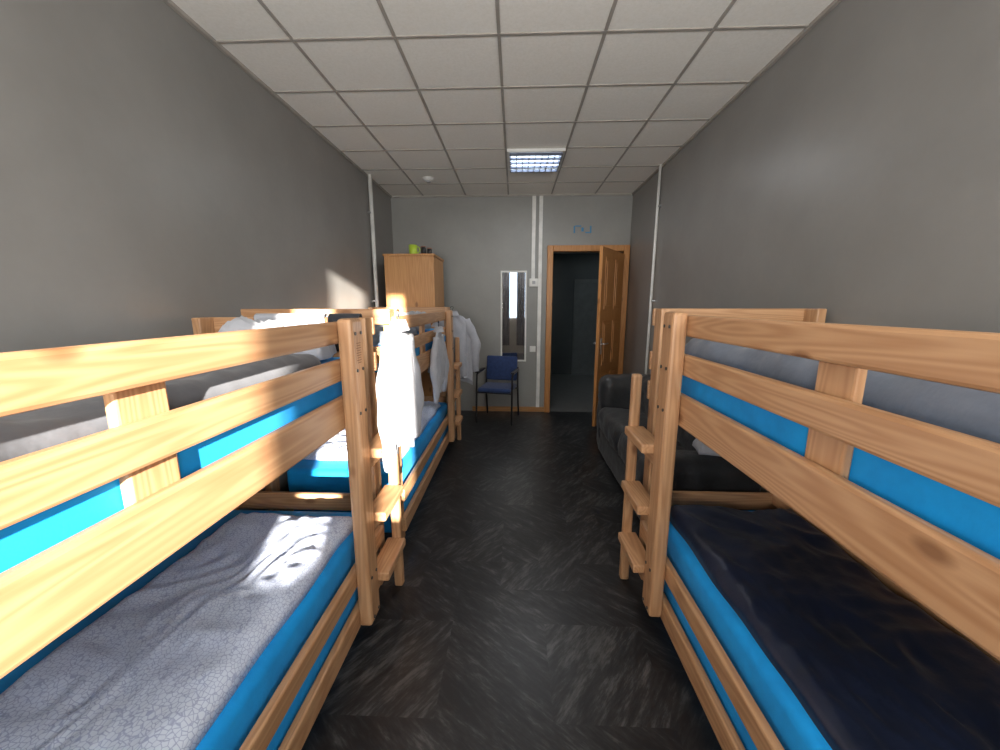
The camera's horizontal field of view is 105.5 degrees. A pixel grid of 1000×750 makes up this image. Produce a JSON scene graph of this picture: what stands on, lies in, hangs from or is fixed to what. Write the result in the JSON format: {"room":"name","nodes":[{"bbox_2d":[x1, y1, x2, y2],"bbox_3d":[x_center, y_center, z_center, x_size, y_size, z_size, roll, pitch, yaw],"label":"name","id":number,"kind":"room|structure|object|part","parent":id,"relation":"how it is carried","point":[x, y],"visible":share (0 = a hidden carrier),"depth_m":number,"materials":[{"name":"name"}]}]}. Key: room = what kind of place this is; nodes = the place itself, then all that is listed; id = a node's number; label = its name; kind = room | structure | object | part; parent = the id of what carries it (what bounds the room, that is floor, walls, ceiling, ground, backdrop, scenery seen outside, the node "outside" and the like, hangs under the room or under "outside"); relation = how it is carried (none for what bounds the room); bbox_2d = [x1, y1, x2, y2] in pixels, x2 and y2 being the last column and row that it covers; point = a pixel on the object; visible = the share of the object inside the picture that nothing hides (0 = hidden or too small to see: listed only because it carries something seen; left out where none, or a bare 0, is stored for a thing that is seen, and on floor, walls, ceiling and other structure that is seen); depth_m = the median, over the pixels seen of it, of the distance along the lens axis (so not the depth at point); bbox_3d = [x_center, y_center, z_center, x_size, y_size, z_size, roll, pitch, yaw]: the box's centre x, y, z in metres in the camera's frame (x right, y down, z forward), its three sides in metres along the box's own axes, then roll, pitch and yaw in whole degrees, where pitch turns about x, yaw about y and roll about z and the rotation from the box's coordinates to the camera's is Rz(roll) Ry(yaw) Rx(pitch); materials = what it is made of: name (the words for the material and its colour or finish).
{"room":"dormitory","nodes":[
{"label":"dormitory","id":0,"kind":"room"},
{"bbox_2d":[0,0,392,510],"bbox_3d":[-1.699,-0.316,1.977,0.150,3.010,7.370,0,10,2],"label":"wall","id":1,"kind":"structure","parent":0,"point":[150,185],"depth_m":1.77,"materials":[{"name":"grey paint"}]},
{"bbox_2d":[367,174,378,306],"bbox_3d":[-1.492,-0.797,4.592,0.064,3.010,0.055,0,10,2],"label":"pipe","id":2,"kind":"object","parent":1,"relation":"attached to","point":[371,212],"visible":0.58,"depth_m":4.43,"materials":[{"name":"white metal"}]},
{"bbox_2d":[162,0,841,197],"bbox_3d":[0.004,-1.774,1.642,3.260,0.020,7.070,0,10,2],"label":"ceiling grid","id":3,"kind":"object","parent":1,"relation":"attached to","point":[807,28],"depth_m":2.54,"materials":[{"name":"white metal"}]},
{"bbox_2d":[171,0,833,195],"bbox_3d":[0.004,-1.833,1.631,3.560,0.100,7.370,0,10,2],"label":"ceiling","id":4,"kind":"structure","parent":0,"point":[727,55],"depth_m":2.40,"materials":[{"name":"tile"}]},
{"bbox_2d":[422,176,433,182],"bbox_3d":[-0.837,-2.278,4.446,0.140,0.044,0.140,0,10,2],"label":"smoke detector","id":5,"kind":"object","parent":4,"relation":"attached to","point":[428,179],"visible":1,"depth_m":4.41,"materials":[{"name":"white paint"}]},
{"bbox_2d":[507,148,565,172],"bbox_3d":[0.351,-2.154,3.833,0.552,0.051,0.520,0,10,2],"label":"ceiling light","id":6,"kind":"object","parent":4,"relation":"attached to","point":[523,159],"visible":1,"depth_m":3.75,"materials":[{"name":"white paint"}]},
{"bbox_2d":[301,374,721,749],"bbox_3d":[0.807,0.955,3.665,5.050,0.100,10.420,0,10,2],"label":"floor","id":7,"kind":"structure","parent":0,"point":[513,623],"depth_m":1.88,"materials":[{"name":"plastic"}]},
{"bbox_2d":[0,317,405,749],"bbox_3d":[-1.068,0.615,1.096,1.032,1.500,2.102,0,10,2],"label":"bunk bed","id":8,"kind":"object","parent":7,"relation":"on","point":[44,595],"visible":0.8,"depth_m":0.80,"materials":[{"name":"brown wood"}]},
{"bbox_3d":[-0.687,-0.030,0.769,0.032,0.087,1.670,0,10,2],"label":"guard rail","id":9,"kind":"part","parent":8,"relation":"part of","materials":[{"name":"brown wood"}]},
{"bbox_3d":[-0.687,0.120,0.797,0.032,0.088,1.670,0,10,2],"label":"guard rail","id":10,"kind":"part","parent":8,"relation":"part of","materials":[{"name":"brown wood"}]},
{"bbox_2d":[0,357,342,572],"bbox_3d":[-1.114,0.188,1.020,0.780,0.234,1.860,0,10,2],"label":"mattress","id":11,"kind":"object","parent":8,"relation":"on","point":[20,541],"visible":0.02,"depth_m":0.71,"materials":[{"name":"blue fabric"}]},
{"bbox_2d":[0,353,320,461],"bbox_3d":[-1.106,0.066,0.810,0.754,0.080,1.506,0,10,2],"label":"duvet","id":12,"kind":"object","parent":11,"relation":"on","point":[21,434],"visible":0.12,"depth_m":0.73,"materials":[{"name":"grey fabric"}]},
{"bbox_2d":[218,315,336,359],"bbox_3d":[-1.016,-0.177,1.710,0.551,0.184,0.288,0,10,2],"label":"clothes","id":13,"kind":"object","parent":11,"relation":"on","point":[239,323],"visible":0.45,"depth_m":1.65,"materials":[{"name":"white fabric"}]},
{"bbox_3d":[-0.687,0.295,0.829,0.032,0.135,1.670,0,10,2],"label":"guard rail","id":14,"kind":"part","parent":8,"relation":"part of","materials":[{"name":"brown wood"}]},
{"bbox_2d":[0,510,354,749],"bbox_3d":[-1.114,0.985,1.166,0.780,0.184,1.860,0,10,2],"label":"mattress","id":15,"kind":"object","parent":8,"relation":"on","point":[231,728],"visible":0.26,"depth_m":1.29,"materials":[{"name":"blue fabric"}]},
{"bbox_2d":[0,512,352,749],"bbox_3d":[-1.063,0.864,1.074,0.633,0.084,1.738,0,10,2],"label":"duvet","id":16,"kind":"object","parent":15,"relation":"on","point":[155,671],"visible":1,"depth_m":1.15,"materials":[{"name":"fabric"}]},
{"bbox_3d":[-1.523,0.439,2.079,0.045,1.490,0.090,0,10,2],"label":"corner post","id":17,"kind":"part","parent":8,"relation":"part of","materials":[{"name":"brown wood"}]},
{"bbox_2d":[254,313,338,438],"bbox_3d":[-1.098,0.028,2.062,0.406,0.715,0.102,0,10,2],"label":"sheet","id":18,"kind":"object","parent":8,"relation":"hanging from","point":[300,318],"visible":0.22,"depth_m":1.96,"materials":[{"name":"white fabric"}]},
{"bbox_3d":[-0.682,1.027,1.106,0.032,0.085,1.950,0,10,2],"label":"rail","id":19,"kind":"part","parent":8,"relation":"part of","materials":[{"name":"brown wood"}]},
{"bbox_3d":[-0.682,1.226,1.143,0.032,0.100,1.950,0,10,2],"label":"rail","id":20,"kind":"part","parent":8,"relation":"part of","materials":[{"name":"brown wood"}]},
{"bbox_2d":[328,314,361,351],"bbox_3d":[-0.801,-0.059,2.035,0.193,0.535,0.100,0,10,2],"label":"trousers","id":21,"kind":"object","parent":8,"relation":"hanging from","point":[331,317],"visible":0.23,"depth_m":1.95,"materials":[{"name":"fabric"}]},
{"bbox_3d":[-0.609,0.454,1.662,0.061,1.390,0.115,0,10,2],"label":"ladder post","id":22,"kind":"part","parent":8,"relation":"part of","materials":[{"name":"brown wood"}]},
{"bbox_3d":[-0.684,0.444,2.047,0.045,1.490,0.090,0,10,2],"label":"corner post","id":23,"kind":"part","parent":8,"relation":"part of","materials":[{"name":"brown wood"}]},
{"bbox_2d":[376,309,423,472],"bbox_3d":[-0.476,0.039,1.837,0.097,0.706,0.536,1,10,4],"label":"shirt","id":24,"kind":"object","parent":8,"relation":"hanging from","point":[399,389],"visible":1,"depth_m":1.74,"materials":[{"name":"white fabric"}]},
{"bbox_2d":[266,588,357,749],"bbox_3d":[-1.097,1.233,1.201,0.775,0.245,1.830,0,10,2],"label":"mattress","id":25,"kind":"object","parent":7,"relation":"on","point":[278,737],"visible":0.02,"depth_m":1.40,"materials":[{"name":"blue fabric"}]},
{"bbox_2d":[241,307,462,537],"bbox_3d":[-0.978,0.176,3.393,1.032,1.530,2.102,0,10,2],"label":"bunk bed","id":26,"kind":"object","parent":7,"relation":"on","point":[383,316],"visible":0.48,"depth_m":3.02,"materials":[{"name":"brown wood"}]},
{"bbox_3d":[-1.509,0.350,2.449,0.045,1.530,0.090,0,10,2],"label":"corner post","id":27,"kind":"part","parent":26,"relation":"part of","materials":[{"name":"brown wood"}]},
{"bbox_2d":[287,402,446,492],"bbox_3d":[-1.024,0.561,3.466,0.780,0.184,1.860,0,10,2],"label":"mattress","id":28,"kind":"object","parent":26,"relation":"on","point":[306,475],"visible":0.37,"depth_m":2.57,"materials":[{"name":"blue fabric"}]},
{"bbox_2d":[304,401,440,460],"bbox_3d":[-1.034,0.430,3.429,0.739,0.085,1.519,0,10,2],"label":"duvet","id":29,"kind":"object","parent":28,"relation":"on","point":[335,448],"visible":0.19,"depth_m":2.83,"materials":[{"name":"fabric"}]},
{"bbox_3d":[-0.669,0.356,2.417,0.045,1.530,0.090,0,10,2],"label":"corner post","id":30,"kind":"part","parent":26,"relation":"part of","materials":[{"name":"brown wood"}]},
{"bbox_2d":[375,328,445,372],"bbox_3d":[-1.024,-0.235,3.319,0.780,0.234,1.860,0,10,2],"label":"mattress","id":31,"kind":"object","parent":26,"relation":"on","point":[428,346],"visible":0.02,"depth_m":3.32,"materials":[{"name":"blue fabric"}]},
{"bbox_2d":[372,325,417,345],"bbox_3d":[-1.053,-0.308,2.791,0.726,0.099,0.806,0,10,2],"label":"duvet","id":32,"kind":"object","parent":31,"relation":"on","point":[378,336],"visible":0.08,"depth_m":2.43,"materials":[{"name":"grey fabric"}]},
{"bbox_2d":[394,311,430,330],"bbox_3d":[-1.008,-0.521,3.602,0.644,0.176,0.620,0,10,2],"label":"clothes","id":33,"kind":"object","parent":31,"relation":"on","point":[427,326],"visible":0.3,"depth_m":3.53,"materials":[{"name":"white fabric"}]},
{"bbox_3d":[-0.597,-0.457,3.083,0.032,0.087,1.700,0,10,2],"label":"guard rail","id":34,"kind":"part","parent":26,"relation":"part of","materials":[{"name":"brown wood"}]},
{"bbox_3d":[-0.592,0.603,3.406,0.032,0.085,1.950,0,10,2],"label":"rail","id":35,"kind":"part","parent":26,"relation":"part of","materials":[{"name":"brown wood"}]},
{"bbox_3d":[-0.592,0.802,3.442,0.032,0.100,1.950,0,10,2],"label":"rail","id":36,"kind":"part","parent":26,"relation":"part of","materials":[{"name":"brown wood"}]},
{"bbox_3d":[-0.597,-0.307,3.111,0.032,0.088,1.700,0,10,2],"label":"guard rail","id":37,"kind":"part","parent":26,"relation":"part of","materials":[{"name":"brown wood"}]},
{"bbox_3d":[-0.597,-0.131,3.143,0.032,0.135,1.700,0,10,2],"label":"guard rail","id":38,"kind":"part","parent":26,"relation":"part of","materials":[{"name":"brown wood"}]},
{"bbox_2d":[430,321,448,402],"bbox_3d":[-0.525,-0.135,3.303,0.091,0.669,0.549,0,10,2],"label":"shirt","id":39,"kind":"object","parent":26,"relation":"hanging from","point":[439,362],"visible":1,"depth_m":3.19,"materials":[{"name":"white fabric"}]},
{"bbox_3d":[-0.594,0.001,4.343,0.045,1.530,0.090,0,10,2],"label":"corner post","id":40,"kind":"part","parent":26,"relation":"part of","materials":[{"name":"brown wood"}]},
{"bbox_3d":[-0.518,0.025,3.991,0.061,1.390,0.115,0,10,2],"label":"ladder post","id":41,"kind":"part","parent":26,"relation":"part of","materials":[{"name":"brown wood"}]},
{"bbox_2d":[428,306,480,384],"bbox_3d":[-0.550,-0.333,4.463,0.650,0.940,0.158,-1,11,-6],"label":"shirt","id":42,"kind":"object","parent":26,"relation":"hanging from","point":[470,345],"visible":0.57,"depth_m":4.44,"materials":[{"name":"white fabric"}]},
{"bbox_2d":[294,425,447,532],"bbox_3d":[-1.007,0.810,3.501,0.775,0.245,1.830,0,10,2],"label":"mattress","id":43,"kind":"object","parent":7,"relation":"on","point":[387,524],"visible":0.02,"depth_m":2.78,"materials":[{"name":"blue fabric"}]},
{"bbox_2d":[383,253,445,395],"bbox_3d":[-1.036,-0.403,4.868,0.617,2.135,0.615,0,10,2],"label":"wardrobe","id":44,"kind":"object","parent":7,"relation":"on","point":[411,280],"visible":0.41,"depth_m":4.45,"materials":[{"name":"brown wood"}]},
{"bbox_2d":[409,244,419,253],"bbox_3d":[-1.014,-1.470,4.464,0.119,0.109,0.099,8,13,36],"label":"mug","id":45,"kind":"object","parent":44,"relation":"on","point":[412,248],"visible":0.82,"depth_m":4.43,"materials":[{"name":"green ceramic"}]},
{"bbox_2d":[421,246,425,253],"bbox_3d":[-0.901,-1.466,4.476,0.063,0.097,0.063,0,10,2],"label":"tin","id":46,"kind":"object","parent":44,"relation":"on","point":[423,248],"visible":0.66,"depth_m":4.45,"materials":[{"name":"metal"}]},
{"bbox_3d":[-0.770,-0.394,4.710,0.020,2.035,0.296,0,10,2],"label":"door","id":47,"kind":"part","parent":44,"relation":"part of","materials":[{"name":"brown wood"}]},
{"bbox_3d":[-0.758,-0.449,5.004,0.020,2.035,0.296,0,10,2],"label":"door","id":48,"kind":"part","parent":44,"relation":"part of","materials":[{"name":"brown wood"}]},
{"bbox_2d":[475,355,518,425],"bbox_3d":[-0.022,0.189,5.200,0.528,0.853,0.534,3,11,14],"label":"armchair","id":49,"kind":"object","parent":7,"relation":"on","point":[498,367],"visible":0.97,"depth_m":5.29,"materials":[{"name":"blue fabric"}]},
{"bbox_3d":[-0.272,0.276,5.205,0.023,0.678,0.392,3,11,14],"label":"leg","id":50,"kind":"part","parent":49,"relation":"part of","materials":[{"name":"black metal"}]},
{"bbox_3d":[-0.185,0.213,5.482,0.033,0.704,0.083,3,11,14],"label":"leg","id":51,"kind":"part","parent":49,"relation":"part of","materials":[{"name":"black metal"}]},
{"bbox_3d":[-0.030,0.171,5.162,0.450,0.060,0.440,3,11,14],"label":"seat","id":52,"kind":"part","parent":49,"relation":"part of","materials":[{"name":"blue fabric"}]},
{"bbox_3d":[0.027,-0.100,5.344,0.440,0.340,0.045,3,3,14],"label":"backrest","id":53,"kind":"part","parent":49,"relation":"part of","materials":[{"name":"blue fabric"}]},
{"bbox_3d":[0.193,0.297,5.090,0.023,0.678,0.392,3,11,14],"label":"leg","id":54,"kind":"part","parent":49,"relation":"part of","materials":[{"name":"black metal"}]},
{"bbox_3d":[0.252,0.233,5.374,0.033,0.704,0.083,3,11,14],"label":"leg","id":55,"kind":"part","parent":49,"relation":"part of","materials":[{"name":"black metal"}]},
{"bbox_2d":[596,373,761,518],"bbox_3d":[1.319,0.524,3.202,0.698,0.876,1.898,0,10,2],"label":"sofa","id":56,"kind":"object","parent":7,"relation":"on","point":[693,471],"visible":0.3,"depth_m":2.97,"materials":[{"name":"black leather"}]},
{"bbox_3d":[1.358,0.394,4.001,0.652,0.836,0.277,0,10,2],"label":"armrest","id":57,"kind":"part","parent":56,"relation":"part of","materials":[{"name":"black leather"}]},
{"bbox_2d":[599,407,647,451],"bbox_3d":[1.238,0.504,3.563,0.508,0.284,0.731,0,10,2],"label":"seat cushion","id":58,"kind":"object","parent":56,"relation":"on","point":[613,421],"depth_m":3.51,"materials":[{"name":"grey fabric"}]},
{"bbox_2d":[640,374,650,415],"bbox_3d":[1.518,0.243,3.511,0.319,0.436,0.760,0,10,2],"label":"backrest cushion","id":59,"kind":"object","parent":56,"relation":"on","point":[644,405],"depth_m":3.63,"materials":[{"name":"black leather"}]},
{"bbox_2d":[618,431,686,484],"bbox_3d":[1.211,0.631,2.858,0.503,0.289,0.734,0,10,2],"label":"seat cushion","id":60,"kind":"object","parent":56,"relation":"on","point":[622,437],"depth_m":2.80,"materials":[{"name":"grey fabric"}]},
{"bbox_2d":[677,425,695,450],"bbox_3d":[1.480,0.380,2.794,0.318,0.434,0.758,0,10,2],"label":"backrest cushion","id":61,"kind":"object","parent":56,"relation":"on","point":[685,440],"depth_m":2.71,"materials":[{"name":"grey fabric"}]},
{"bbox_2d":[692,438,720,456],"bbox_3d":[1.322,0.416,2.341,0.220,0.116,0.171,3,11,17],"label":"crumpled cloth","id":62,"kind":"object","parent":56,"relation":"on","point":[702,449],"visible":0.16,"depth_m":2.30,"materials":[{"name":"white fabric"}]},
{"bbox_3d":[1.288,0.786,2.417,0.667,0.624,0.256,0,10,2],"label":"armrest","id":63,"kind":"part","parent":56,"relation":"part of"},
{"bbox_2d":[618,308,999,749],"bbox_3d":[1.103,0.594,1.109,0.952,1.535,2.102,0,10,2],"label":"bunk bed","id":64,"kind":"object","parent":7,"relation":"on","point":[955,582],"visible":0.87,"depth_m":0.91,"materials":[{"name":"brown wood"}]},
{"bbox_3d":[0.834,0.415,2.084,0.045,1.535,0.090,0,10,2],"label":"corner post","id":65,"kind":"part","parent":64,"relation":"part of","materials":[{"name":"brown wood"}]},
{"bbox_3d":[0.731,0.433,1.707,0.061,1.415,0.115,0,10,2],"label":"ladder post","id":66,"kind":"part","parent":64,"relation":"part of","materials":[{"name":"brown wood"}]},
{"bbox_3d":[0.753,1.218,1.187,0.032,0.100,1.950,0,10,2],"label":"rail","id":67,"kind":"part","parent":64,"relation":"part of","materials":[{"name":"brown wood"}]},
{"bbox_2d":[663,579,756,749],"bbox_3d":[1.131,1.231,1.215,0.695,0.245,1.830,0,10,2],"label":"mattress","id":68,"kind":"object","parent":64,"relation":"in","point":[742,732],"visible":0.02,"depth_m":1.42,"materials":[{"name":"blue fabric"}]},
{"bbox_3d":[0.753,1.019,1.151,0.032,0.085,1.950,0,10,2],"label":"rail","id":69,"kind":"part","parent":64,"relation":"part of","materials":[{"name":"brown wood"}]},
{"bbox_2d":[667,510,831,749],"bbox_3d":[1.149,0.983,1.179,0.700,0.184,1.860,0,10,2],"label":"mattress","id":70,"kind":"object","parent":64,"relation":"on","point":[793,727],"visible":0.03,"depth_m":1.24,"materials":[{"name":"blue fabric"}]},
{"bbox_2d":[670,505,999,749],"bbox_3d":[1.166,0.856,1.121,0.668,0.084,1.793,0,10,2],"label":"duvet","id":71,"kind":"object","parent":70,"relation":"on","point":[870,668],"visible":1,"depth_m":1.18,"materials":[{"name":"fabric"}]},
{"bbox_3d":[1.593,0.420,2.055,0.045,1.535,0.090,0,10,2],"label":"corner post","id":72,"kind":"part","parent":64,"relation":"part of","materials":[{"name":"brown wood"}]},
{"bbox_3d":[0.748,0.287,0.873,0.032,0.135,1.670,0,10,2],"label":"guard rail","id":73,"kind":"part","parent":64,"relation":"part of","materials":[{"name":"brown wood"}]},
{"bbox_2d":[681,375,999,559],"bbox_3d":[1.149,0.186,1.032,0.700,0.234,1.860,0,10,2],"label":"mattress","id":74,"kind":"object","parent":64,"relation":"on","point":[975,521],"visible":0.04,"depth_m":0.75,"materials":[{"name":"blue fabric"}]},
{"bbox_2d":[684,338,999,443],"bbox_3d":[1.158,0.011,0.967,0.665,0.132,1.790,0,10,2],"label":"duvet","id":75,"kind":"object","parent":74,"relation":"on","point":[972,412],"visible":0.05,"depth_m":0.81,"materials":[{"name":"grey fabric"}]},
{"bbox_3d":[0.748,0.097,0.838,0.032,0.088,1.670,0,10,2],"label":"guard rail","id":76,"kind":"part","parent":64,"relation":"part of","materials":[{"name":"brown wood"}]},
{"bbox_3d":[0.748,-0.063,0.809,0.032,0.087,1.670,0,10,2],"label":"guard rail","id":77,"kind":"part","parent":64,"relation":"part of","materials":[{"name":"brown wood"}]},
{"bbox_3d":[1.517,0.841,1.139,0.028,0.160,2.050,0,10,2],"label":"rail","id":78,"kind":"part","parent":64,"relation":"part of","materials":[{"name":"brown wood"}]},
{"bbox_2d":[391,195,632,410],"bbox_3d":[0.143,-0.957,5.460,3.260,3.010,0.150,0,10,2],"label":"wall","id":79,"kind":"structure","parent":0,"point":[477,239],"depth_m":5.24,"materials":[{"name":"grey paint"}]},
{"bbox_2d":[472,406,543,411],"bbox_3d":[0.120,0.504,5.644,1.060,0.070,0.020,0,10,2],"label":"baseboard","id":80,"kind":"structure","parent":79,"relation":"attached to","point":[479,408],"depth_m":5.63,"materials":[{"name":"brown wood"}]},
{"bbox_2d":[501,271,526,361],"bbox_3d":[0.192,-0.823,5.392,0.365,1.270,0.030,0,10,2],"label":"wall mirror","id":81,"kind":"object","parent":79,"relation":"attached to","point":[513,283],"visible":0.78,"depth_m":5.38,"materials":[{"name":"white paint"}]},
{"bbox_2d":[530,346,535,351],"bbox_3d":[0.469,-0.374,5.469,0.084,0.084,0.020,0,10,2],"label":"light switch","id":82,"kind":"object","parent":79,"relation":"attached to","point":[532,348],"visible":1,"depth_m":5.46,"materials":[{"name":"white paint"}]},
{"bbox_2d":[529,278,537,286],"bbox_3d":[0.469,-1.287,5.291,0.120,0.110,0.038,0,10,2],"label":"thermostat","id":83,"kind":"object","parent":79,"relation":"attached to","point":[533,282],"visible":1,"depth_m":5.28,"materials":[{"name":"white paint"}]},
{"bbox_2d":[531,196,535,277],"bbox_3d":[0.459,-1.871,5.188,0.050,1.075,0.030,0,10,2],"label":"cable conduit","id":84,"kind":"object","parent":79,"relation":"attached to","point":[533,197],"visible":1,"depth_m":5.17,"materials":[{"name":"white paint"}]},
{"bbox_2d":[536,196,542,406],"bbox_3d":[0.554,-0.963,5.352,0.050,2.920,0.030,0,10,2],"label":"cable conduit","id":85,"kind":"object","parent":79,"relation":"attached to","point":[540,197],"visible":1,"depth_m":5.32,"materials":[{"name":"white paint"}]},
{"bbox_2d":[574,225,591,232],"bbox_3d":[1.119,-1.976,5.152,0.238,0.099,0.006,0,10,2],"label":"wall sign","id":86,"kind":"object","parent":79,"relation":"attached to","point":[582,228],"visible":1,"depth_m":5.15,"materials":[{"name":"plastic"}]},
{"bbox_2d":[544,245,629,426],"bbox_3d":[1.190,-0.542,5.028,1.110,2.350,0.811,0,10,2],"label":"door","id":87,"kind":"structure","parent":79,"relation":"in","point":[613,264],"depth_m":5.06,"materials":[{"name":"brown wood"}]},
{"bbox_3d":[1.255,-0.364,4.754,0.162,0.200,0.128,7,13,34],"label":"handle","id":88,"kind":"part","parent":87,"relation":"part of","materials":[{"name":"metal"}]},
{"bbox_3d":[1.323,-0.412,4.845,0.070,0.550,0.250,7,13,34],"label":"panel","id":89,"kind":"part","parent":87,"relation":"part of","materials":[{"name":"brown wood"}]},
{"bbox_3d":[1.323,-1.130,4.713,0.070,0.620,0.250,7,13,34],"label":"panel","id":90,"kind":"part","parent":87,"relation":"part of","materials":[{"name":"brown wood"}]},
{"bbox_3d":[1.522,0.195,5.249,0.070,0.550,0.250,7,13,34],"label":"panel","id":91,"kind":"part","parent":87,"relation":"part of","materials":[{"name":"brown wood"}]},
{"bbox_3d":[1.522,-0.464,5.128,0.070,0.550,0.250,7,13,34],"label":"panel","id":92,"kind":"part","parent":87,"relation":"part of","materials":[{"name":"brown wood"}]},
{"bbox_3d":[1.522,-1.182,4.996,0.070,0.620,0.250,7,13,34],"label":"panel","id":93,"kind":"part","parent":87,"relation":"part of","materials":[{"name":"brown wood"}]},
{"bbox_2d":[550,253,599,373],"bbox_3d":[2.020,-1.167,6.900,2.900,2.900,3.200,0,10,2],"label":"wall","id":94,"kind":"structure","parent":0,"point":[567,267],"depth_m":8.36,"materials":[{"name":"paint"}]},
{"bbox_2d":[572,279,598,374],"bbox_3d":[2.067,-1.041,8.428,0.880,2.100,0.040,0,10,2],"label":"door","id":95,"kind":"structure","parent":94,"relation":"attached to","point":[585,290],"depth_m":8.42,"materials":[{"name":"paint"}]},
{"bbox_2d":[623,0,999,491],"bbox_3d":[1.708,-0.292,1.849,0.150,3.010,7.370,0,10,2],"label":"wall","id":96,"kind":"structure","parent":0,"point":[856,179],"depth_m":1.76,"materials":[{"name":"grey paint"}]},
{"bbox_2d":[644,165,661,373],"bbox_3d":[1.713,-0.742,4.294,0.056,3.010,0.055,0,10,2],"label":"pipe","id":97,"kind":"object","parent":96,"relation":"attached to","point":[658,206],"visible":0.68,"depth_m":4.20,"materials":[{"name":"white metal"}]}
]}

